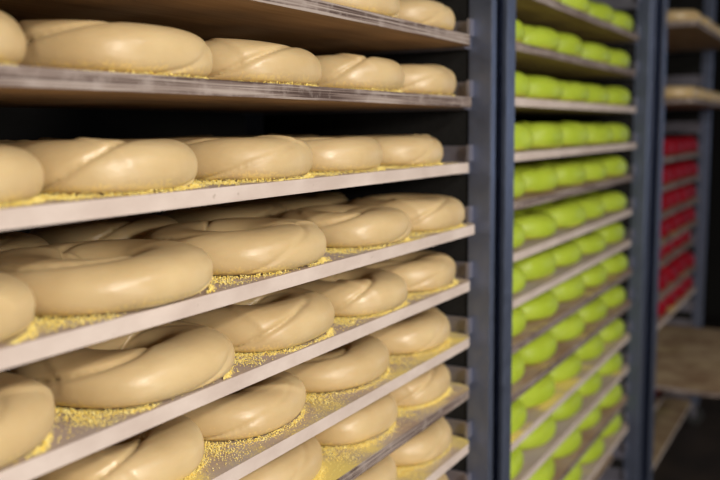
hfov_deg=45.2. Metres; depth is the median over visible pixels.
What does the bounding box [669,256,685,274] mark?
bagel
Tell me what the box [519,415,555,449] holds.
bagel
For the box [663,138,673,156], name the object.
bagel
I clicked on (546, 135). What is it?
bagel
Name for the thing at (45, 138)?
bagel
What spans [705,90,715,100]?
bagel
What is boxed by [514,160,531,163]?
bagel
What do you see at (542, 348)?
bagel
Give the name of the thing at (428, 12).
bagel
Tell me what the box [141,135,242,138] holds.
bagel
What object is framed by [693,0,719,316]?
wall
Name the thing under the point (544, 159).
bagel
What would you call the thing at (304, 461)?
bagel
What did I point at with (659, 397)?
board
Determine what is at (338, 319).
cornmeal
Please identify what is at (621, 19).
bagel
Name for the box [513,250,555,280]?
bagel
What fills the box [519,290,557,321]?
bagel
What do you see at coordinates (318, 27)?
board
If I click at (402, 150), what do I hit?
bagel
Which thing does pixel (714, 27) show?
bagel
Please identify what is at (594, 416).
bagel
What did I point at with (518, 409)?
bagel
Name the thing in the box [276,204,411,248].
bagel
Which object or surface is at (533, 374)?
board
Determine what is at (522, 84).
bagel
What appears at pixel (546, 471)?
bagel
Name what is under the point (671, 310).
board
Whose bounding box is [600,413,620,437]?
bagel
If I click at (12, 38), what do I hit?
bagel
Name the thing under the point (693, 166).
bagel
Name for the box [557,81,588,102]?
bagel
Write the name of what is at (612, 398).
bagel
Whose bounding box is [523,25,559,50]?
bagel
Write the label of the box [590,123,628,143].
bagel
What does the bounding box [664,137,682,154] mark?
bagel
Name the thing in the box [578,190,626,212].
bagel
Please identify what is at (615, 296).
bagel
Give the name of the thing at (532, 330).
board
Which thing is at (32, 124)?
wall
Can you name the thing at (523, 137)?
bagel
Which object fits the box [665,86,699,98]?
bagel
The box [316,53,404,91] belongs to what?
bagel
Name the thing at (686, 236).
bagel
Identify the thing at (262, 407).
bagel
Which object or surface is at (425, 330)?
bagel
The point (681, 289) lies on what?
bagel
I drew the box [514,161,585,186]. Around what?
bagel
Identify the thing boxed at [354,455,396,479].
bagel
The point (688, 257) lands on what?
bagel
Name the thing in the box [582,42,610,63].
bagel
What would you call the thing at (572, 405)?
bagel
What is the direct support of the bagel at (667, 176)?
on the board at (689, 179)
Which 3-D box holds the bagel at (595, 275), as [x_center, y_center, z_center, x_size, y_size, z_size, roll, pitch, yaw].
[0.645,0.099,2.624,0.201,0.060,0.232,3,8,27]
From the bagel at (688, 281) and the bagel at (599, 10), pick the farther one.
the bagel at (688, 281)
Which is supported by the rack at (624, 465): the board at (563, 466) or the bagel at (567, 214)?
the board at (563, 466)
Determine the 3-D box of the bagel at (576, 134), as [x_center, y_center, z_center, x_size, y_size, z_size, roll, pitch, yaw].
[0.520,-0.289,2.362,0.201,0.068,0.232,4,9,32]
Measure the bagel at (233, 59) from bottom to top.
0.058 m
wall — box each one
[0,107,245,232]
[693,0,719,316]
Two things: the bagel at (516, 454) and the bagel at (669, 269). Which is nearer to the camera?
the bagel at (516, 454)
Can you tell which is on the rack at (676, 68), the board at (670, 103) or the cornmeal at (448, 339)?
the board at (670, 103)
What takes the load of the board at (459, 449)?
on the rack at (464, 134)
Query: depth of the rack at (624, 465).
2.82 m
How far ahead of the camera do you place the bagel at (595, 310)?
2.53 m
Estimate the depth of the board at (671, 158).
3.57 m
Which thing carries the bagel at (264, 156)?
on the board at (32, 215)
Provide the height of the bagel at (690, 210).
0.076 m
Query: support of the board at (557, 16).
on the rack at (624, 465)
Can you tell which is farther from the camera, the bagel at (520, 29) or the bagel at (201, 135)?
the bagel at (520, 29)
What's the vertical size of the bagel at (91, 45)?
0.059 m
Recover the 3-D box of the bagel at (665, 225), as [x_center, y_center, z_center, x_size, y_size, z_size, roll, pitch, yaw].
[1.152,-0.053,3.491,0.192,0.077,0.206,3,8,25]
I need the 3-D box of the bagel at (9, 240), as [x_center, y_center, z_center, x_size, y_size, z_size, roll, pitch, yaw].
[-0.498,0.022,1.061,0.209,0.057,0.225,4,9,33]
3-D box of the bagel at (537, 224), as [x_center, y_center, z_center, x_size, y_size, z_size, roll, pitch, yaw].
[0.388,-0.042,2.169,0.204,0.061,0.236,3,8,24]
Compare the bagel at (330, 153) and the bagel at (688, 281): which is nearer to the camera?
the bagel at (330, 153)
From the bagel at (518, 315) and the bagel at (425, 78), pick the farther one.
the bagel at (518, 315)
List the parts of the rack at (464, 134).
post, rail, rail, rail, rail, rail, rail, rail, rail, rail, post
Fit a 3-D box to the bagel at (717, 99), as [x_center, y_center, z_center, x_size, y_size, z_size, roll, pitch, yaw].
[1.459,-0.615,3.731,0.194,0.049,0.208,4,9,35]
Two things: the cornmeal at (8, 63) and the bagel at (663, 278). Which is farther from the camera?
the bagel at (663, 278)
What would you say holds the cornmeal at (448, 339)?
on the board at (273, 448)
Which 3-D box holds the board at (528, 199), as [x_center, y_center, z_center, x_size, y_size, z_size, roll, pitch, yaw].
[0.380,-0.148,2.438,0.500,0.018,1.248,4,8,29]
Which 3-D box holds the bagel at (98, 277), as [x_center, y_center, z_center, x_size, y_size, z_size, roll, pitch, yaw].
[-0.285,0.034,0.948,0.234,0.056,0.255,3,8,28]
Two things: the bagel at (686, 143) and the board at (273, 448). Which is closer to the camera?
the board at (273, 448)
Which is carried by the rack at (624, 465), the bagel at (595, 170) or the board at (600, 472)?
the board at (600, 472)
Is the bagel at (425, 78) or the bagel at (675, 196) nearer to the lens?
the bagel at (425, 78)
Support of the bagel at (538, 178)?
on the board at (528, 199)
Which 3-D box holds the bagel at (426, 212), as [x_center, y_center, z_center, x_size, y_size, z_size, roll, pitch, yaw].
[0.082,-0.053,1.595,0.210,0.059,0.226,4,9,34]
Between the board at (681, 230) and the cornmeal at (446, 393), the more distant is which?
the board at (681, 230)
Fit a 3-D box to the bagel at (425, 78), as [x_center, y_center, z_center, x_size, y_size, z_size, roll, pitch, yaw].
[0.066,-0.287,1.571,0.210,0.057,0.225,3,8,28]
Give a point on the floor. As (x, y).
(693, 452)
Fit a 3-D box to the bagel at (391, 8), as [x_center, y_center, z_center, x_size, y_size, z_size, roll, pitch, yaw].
[-0.043,-0.372,1.361,0.205,0.057,0.223,4,9,33]
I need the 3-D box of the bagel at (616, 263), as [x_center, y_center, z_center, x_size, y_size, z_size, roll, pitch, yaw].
[0.767,0.068,2.834,0.212,0.065,0.246,3,8,28]
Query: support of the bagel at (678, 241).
on the board at (667, 258)
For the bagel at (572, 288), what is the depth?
2.31 m
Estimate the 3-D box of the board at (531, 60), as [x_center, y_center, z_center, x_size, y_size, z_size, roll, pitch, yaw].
[0.375,-0.479,2.390,0.500,0.018,1.237,4,8,29]
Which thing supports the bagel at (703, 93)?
on the board at (670, 103)
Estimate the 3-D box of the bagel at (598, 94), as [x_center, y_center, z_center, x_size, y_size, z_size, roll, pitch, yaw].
[0.627,-0.427,2.547,0.206,0.063,0.248,3,8,25]
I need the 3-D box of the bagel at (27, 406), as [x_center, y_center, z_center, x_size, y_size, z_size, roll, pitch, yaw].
[-0.407,0.166,0.774,0.232,0.057,0.249,3,8,29]
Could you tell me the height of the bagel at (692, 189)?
0.077 m
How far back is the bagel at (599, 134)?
2.48 m
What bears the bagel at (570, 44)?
on the board at (531, 60)
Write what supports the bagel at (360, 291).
on the board at (80, 445)
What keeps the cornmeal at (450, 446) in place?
on the board at (459, 449)
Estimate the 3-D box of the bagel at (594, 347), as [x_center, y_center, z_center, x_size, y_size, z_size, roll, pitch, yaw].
[0.633,0.314,2.636,0.206,0.068,0.239,3,8,29]
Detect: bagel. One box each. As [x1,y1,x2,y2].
[0,11,25,64]
[0,140,31,144]
[0,145,43,204]
[0,230,48,251]
[0,239,212,316]
[0,272,34,342]
[0,371,54,467]
[6,137,197,195]
[9,320,234,408]
[18,20,212,77]
[29,213,177,244]
[31,415,203,479]
[33,137,125,140]
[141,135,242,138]
[144,217,325,275]
[161,200,286,222]
[170,135,312,181]
[177,287,334,352]
[182,371,305,440]
[204,38,321,85]
[231,134,318,136]
[239,436,321,479]
[251,192,348,210]
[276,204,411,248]
[284,335,389,392]
[293,267,407,316]
[295,136,382,172]
[315,393,397,445]
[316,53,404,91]
[322,0,399,17]
[346,194,464,232]
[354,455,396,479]
[362,250,455,292]
[367,134,442,166]
[368,307,449,354]
[389,363,450,407]
[389,417,451,465]
[397,0,454,30]
[400,64,455,95]
[437,473,447,479]
[510,445,522,479]
[511,399,526,434]
[512,306,525,337]
[512,352,524,384]
[513,209,556,239]
[513,221,524,248]
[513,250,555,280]
[513,265,525,293]
[514,123,532,151]
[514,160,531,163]
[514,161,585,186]
[514,164,557,193]
[514,171,525,197]
[515,71,529,97]
[516,20,524,42]
[516,121,563,149]
[517,330,556,365]
[518,374,554,408]
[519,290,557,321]
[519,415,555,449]
[522,200,586,228]
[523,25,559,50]
[525,75,562,100]
[528,456,554,479]
[529,157,559,161]
[545,240,581,266]
[546,159,606,181]
[549,274,584,302]
[549,312,584,341]
[549,353,581,382]
[551,390,581,420]
[551,427,581,458]
[554,121,588,146]
[556,33,582,56]
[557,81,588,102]
[558,195,604,219]
[561,0,589,12]
[563,156,626,176]
[564,462,581,479]
[570,231,605,254]
[575,334,603,360]
[577,297,606,323]
[577,370,601,396]
[577,405,600,430]
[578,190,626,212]
[578,263,606,287]
[579,436,603,464]
[581,123,612,144]
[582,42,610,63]
[584,84,608,103]
[588,1,613,22]
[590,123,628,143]
[592,221,623,243]
[598,318,624,342]
[598,352,621,375]
[598,383,621,408]
[599,252,627,274]
[599,285,625,308]
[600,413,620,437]
[604,86,629,105]
[608,49,629,67]
[612,11,632,30]
[658,299,667,316]
[659,263,678,282]
[659,270,667,290]
[660,219,670,237]
[660,247,664,260]
[661,192,671,210]
[662,166,672,184]
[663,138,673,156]
[663,161,689,178]
[663,164,681,181]
[663,241,673,254]
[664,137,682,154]
[664,290,676,306]
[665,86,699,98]
[665,135,697,152]
[665,189,679,206]
[665,214,679,231]
[668,9,701,21]
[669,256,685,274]
[673,160,697,175]
[673,235,682,248]
[674,137,689,153]
[674,186,689,202]
[674,210,688,226]
[674,282,686,298]
[678,250,694,267]
[682,183,695,198]
[682,230,690,242]
[683,206,695,221]
[683,275,692,289]
[698,88,707,98]
[701,16,711,27]
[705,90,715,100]
[710,22,717,32]
[714,92,719,101]
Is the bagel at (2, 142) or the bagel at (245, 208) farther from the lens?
the bagel at (245, 208)
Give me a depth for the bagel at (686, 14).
3.06 m
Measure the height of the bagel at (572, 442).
0.069 m
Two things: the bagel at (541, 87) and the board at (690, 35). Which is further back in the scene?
the board at (690, 35)
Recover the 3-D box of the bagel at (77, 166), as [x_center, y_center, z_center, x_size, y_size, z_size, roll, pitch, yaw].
[-0.288,-0.084,0.954,0.213,0.058,0.222,4,8,30]
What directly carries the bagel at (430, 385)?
on the board at (372, 456)
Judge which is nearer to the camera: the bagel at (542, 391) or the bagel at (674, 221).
the bagel at (542, 391)
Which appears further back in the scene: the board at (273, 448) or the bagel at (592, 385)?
the bagel at (592, 385)
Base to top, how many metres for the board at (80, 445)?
0.018 m
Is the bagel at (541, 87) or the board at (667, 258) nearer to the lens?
the bagel at (541, 87)
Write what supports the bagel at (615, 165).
on the board at (528, 199)
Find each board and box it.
[0,0,469,55]
[0,64,471,111]
[0,162,468,230]
[0,222,474,370]
[0,277,469,479]
[184,332,468,479]
[315,382,468,479]
[396,435,468,479]
[511,299,630,403]
[511,332,629,451]
[512,239,630,308]
[512,267,631,354]
[512,363,628,479]
[513,208,631,261]
[514,143,636,161]
[514,174,632,209]
[515,42,635,79]
[515,97,635,114]
[516,0,638,43]
[552,393,627,479]
[580,422,627,479]
[591,453,612,479]
[653,397,690,469]
[655,324,719,397]
[655,391,667,410]
[657,286,695,330]
[658,264,696,303]
[659,240,692,268]
[660,220,697,247]
[661,197,698,219]
[662,175,699,191]
[663,152,700,162]
[665,98,719,108]
[667,20,719,51]
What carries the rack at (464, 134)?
on the floor
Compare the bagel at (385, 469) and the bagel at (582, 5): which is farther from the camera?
the bagel at (582, 5)
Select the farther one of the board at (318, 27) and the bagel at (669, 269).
the bagel at (669, 269)
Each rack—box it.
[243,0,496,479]
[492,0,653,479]
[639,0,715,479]
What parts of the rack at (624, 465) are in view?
post, rail, rail, rail, rail, rail, rail, rail, rail, rail, rail, rail, rail, rail, rail, rail, rail, post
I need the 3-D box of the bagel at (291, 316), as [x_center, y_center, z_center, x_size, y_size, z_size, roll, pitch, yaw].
[-0.153,0.105,1.223,0.222,0.059,0.238,4,8,30]
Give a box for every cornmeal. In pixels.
[0,61,454,95]
[0,162,457,207]
[5,223,466,343]
[15,278,465,462]
[182,334,468,479]
[313,383,464,479]
[397,440,455,479]
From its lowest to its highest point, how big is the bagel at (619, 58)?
0.065 m
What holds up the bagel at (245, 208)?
on the board at (50, 343)
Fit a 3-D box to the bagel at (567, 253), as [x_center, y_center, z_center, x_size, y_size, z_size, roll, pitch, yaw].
[0.511,0.031,2.402,0.203,0.061,0.234,4,8,30]
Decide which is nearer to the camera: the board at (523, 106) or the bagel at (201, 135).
the bagel at (201, 135)
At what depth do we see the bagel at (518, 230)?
1.91 m
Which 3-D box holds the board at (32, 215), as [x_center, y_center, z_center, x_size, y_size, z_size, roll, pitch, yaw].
[-0.314,-0.078,1.206,0.500,0.018,1.262,4,8,29]
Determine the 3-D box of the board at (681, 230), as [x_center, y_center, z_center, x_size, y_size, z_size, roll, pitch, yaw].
[1.121,-0.038,3.750,0.500,0.018,1.070,4,8,29]
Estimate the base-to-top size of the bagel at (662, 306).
0.076 m
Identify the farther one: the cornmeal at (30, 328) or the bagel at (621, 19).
the bagel at (621, 19)
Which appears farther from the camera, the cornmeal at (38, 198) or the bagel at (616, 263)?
the bagel at (616, 263)
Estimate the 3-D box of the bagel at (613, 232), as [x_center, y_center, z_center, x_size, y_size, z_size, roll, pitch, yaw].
[0.756,-0.029,2.826,0.202,0.068,0.242,4,9,33]
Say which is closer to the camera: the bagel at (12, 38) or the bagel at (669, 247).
the bagel at (12, 38)
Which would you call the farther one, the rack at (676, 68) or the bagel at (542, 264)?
the rack at (676, 68)
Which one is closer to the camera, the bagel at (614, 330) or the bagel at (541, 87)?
the bagel at (541, 87)
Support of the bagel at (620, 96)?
on the board at (523, 106)
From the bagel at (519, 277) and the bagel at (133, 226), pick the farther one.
the bagel at (519, 277)
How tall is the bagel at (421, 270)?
0.057 m
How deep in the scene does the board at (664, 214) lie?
3.61 m
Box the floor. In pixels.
[652,315,719,479]
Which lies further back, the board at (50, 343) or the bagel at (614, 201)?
the bagel at (614, 201)
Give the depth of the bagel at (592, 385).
2.56 m
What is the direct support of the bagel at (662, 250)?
on the board at (667, 258)
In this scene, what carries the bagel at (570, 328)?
on the board at (533, 374)
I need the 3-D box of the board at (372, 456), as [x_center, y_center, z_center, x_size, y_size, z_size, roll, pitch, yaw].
[-0.307,0.352,1.264,0.500,0.018,1.270,4,8,29]
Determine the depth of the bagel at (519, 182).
1.90 m
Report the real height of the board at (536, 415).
0.018 m
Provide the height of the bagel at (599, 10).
0.065 m
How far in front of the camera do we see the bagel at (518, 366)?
1.95 m
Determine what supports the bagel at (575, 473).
on the board at (589, 470)
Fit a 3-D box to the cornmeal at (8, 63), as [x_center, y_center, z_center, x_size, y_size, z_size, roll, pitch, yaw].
[-0.150,-0.201,1.117,0.136,0.007,1.242,4,8,29]
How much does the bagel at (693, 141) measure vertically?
0.077 m
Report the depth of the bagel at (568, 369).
2.34 m
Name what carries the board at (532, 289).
on the rack at (624, 465)
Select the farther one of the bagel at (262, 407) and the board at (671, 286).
the board at (671, 286)
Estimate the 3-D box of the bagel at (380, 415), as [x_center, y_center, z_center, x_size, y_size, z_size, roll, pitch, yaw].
[-0.047,0.285,1.461,0.206,0.060,0.216,4,9,33]
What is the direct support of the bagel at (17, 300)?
on the board at (50, 343)
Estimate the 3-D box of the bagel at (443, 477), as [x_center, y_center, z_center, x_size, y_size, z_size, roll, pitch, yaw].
[0.055,0.476,1.664,0.227,0.057,0.243,4,8,30]
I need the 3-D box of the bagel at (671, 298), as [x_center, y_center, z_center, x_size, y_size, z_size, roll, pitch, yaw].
[1.257,0.238,3.713,0.194,0.077,0.208,4,8,31]
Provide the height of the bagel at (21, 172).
0.056 m
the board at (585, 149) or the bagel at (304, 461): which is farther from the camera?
the board at (585, 149)
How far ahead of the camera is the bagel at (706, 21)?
3.25 m
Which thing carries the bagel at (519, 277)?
on the board at (532, 289)
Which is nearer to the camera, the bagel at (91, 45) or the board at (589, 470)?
the bagel at (91, 45)
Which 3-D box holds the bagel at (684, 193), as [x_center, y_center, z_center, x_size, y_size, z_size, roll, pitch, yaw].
[1.359,-0.207,3.842,0.196,0.076,0.204,3,8,27]
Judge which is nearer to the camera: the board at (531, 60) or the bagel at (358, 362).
the bagel at (358, 362)
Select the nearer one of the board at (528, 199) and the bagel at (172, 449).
the bagel at (172, 449)
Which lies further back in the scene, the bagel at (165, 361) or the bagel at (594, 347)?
the bagel at (594, 347)
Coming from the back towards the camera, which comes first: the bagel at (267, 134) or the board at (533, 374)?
the board at (533, 374)
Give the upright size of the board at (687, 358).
0.018 m
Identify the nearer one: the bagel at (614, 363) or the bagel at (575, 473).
the bagel at (575, 473)
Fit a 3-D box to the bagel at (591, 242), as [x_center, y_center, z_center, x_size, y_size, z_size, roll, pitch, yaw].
[0.633,0.003,2.613,0.211,0.061,0.244,4,9,34]
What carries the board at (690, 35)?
on the rack at (676, 68)
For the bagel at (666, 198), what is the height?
0.076 m
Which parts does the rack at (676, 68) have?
post, rail, rail, rail, rail, panel, rail, rail, rail, rail, post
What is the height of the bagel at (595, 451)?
0.062 m
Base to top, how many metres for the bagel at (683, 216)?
0.077 m
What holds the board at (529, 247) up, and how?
on the rack at (624, 465)
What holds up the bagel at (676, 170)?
on the board at (689, 179)
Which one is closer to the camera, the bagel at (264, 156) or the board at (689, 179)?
the bagel at (264, 156)
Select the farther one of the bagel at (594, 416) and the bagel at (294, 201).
the bagel at (594, 416)
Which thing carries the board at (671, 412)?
on the rack at (676, 68)
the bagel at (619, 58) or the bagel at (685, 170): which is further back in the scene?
the bagel at (685, 170)
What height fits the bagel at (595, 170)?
0.062 m
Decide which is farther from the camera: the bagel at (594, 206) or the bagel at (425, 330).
the bagel at (594, 206)
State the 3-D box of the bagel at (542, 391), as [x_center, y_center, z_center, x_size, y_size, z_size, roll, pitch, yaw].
[0.394,0.372,2.214,0.201,0.065,0.241,4,9,32]
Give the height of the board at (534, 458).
0.018 m
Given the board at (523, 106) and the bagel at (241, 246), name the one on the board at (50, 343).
the bagel at (241, 246)
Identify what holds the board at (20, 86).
on the rack at (464, 134)
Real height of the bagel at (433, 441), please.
0.054 m
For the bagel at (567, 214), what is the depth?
2.29 m

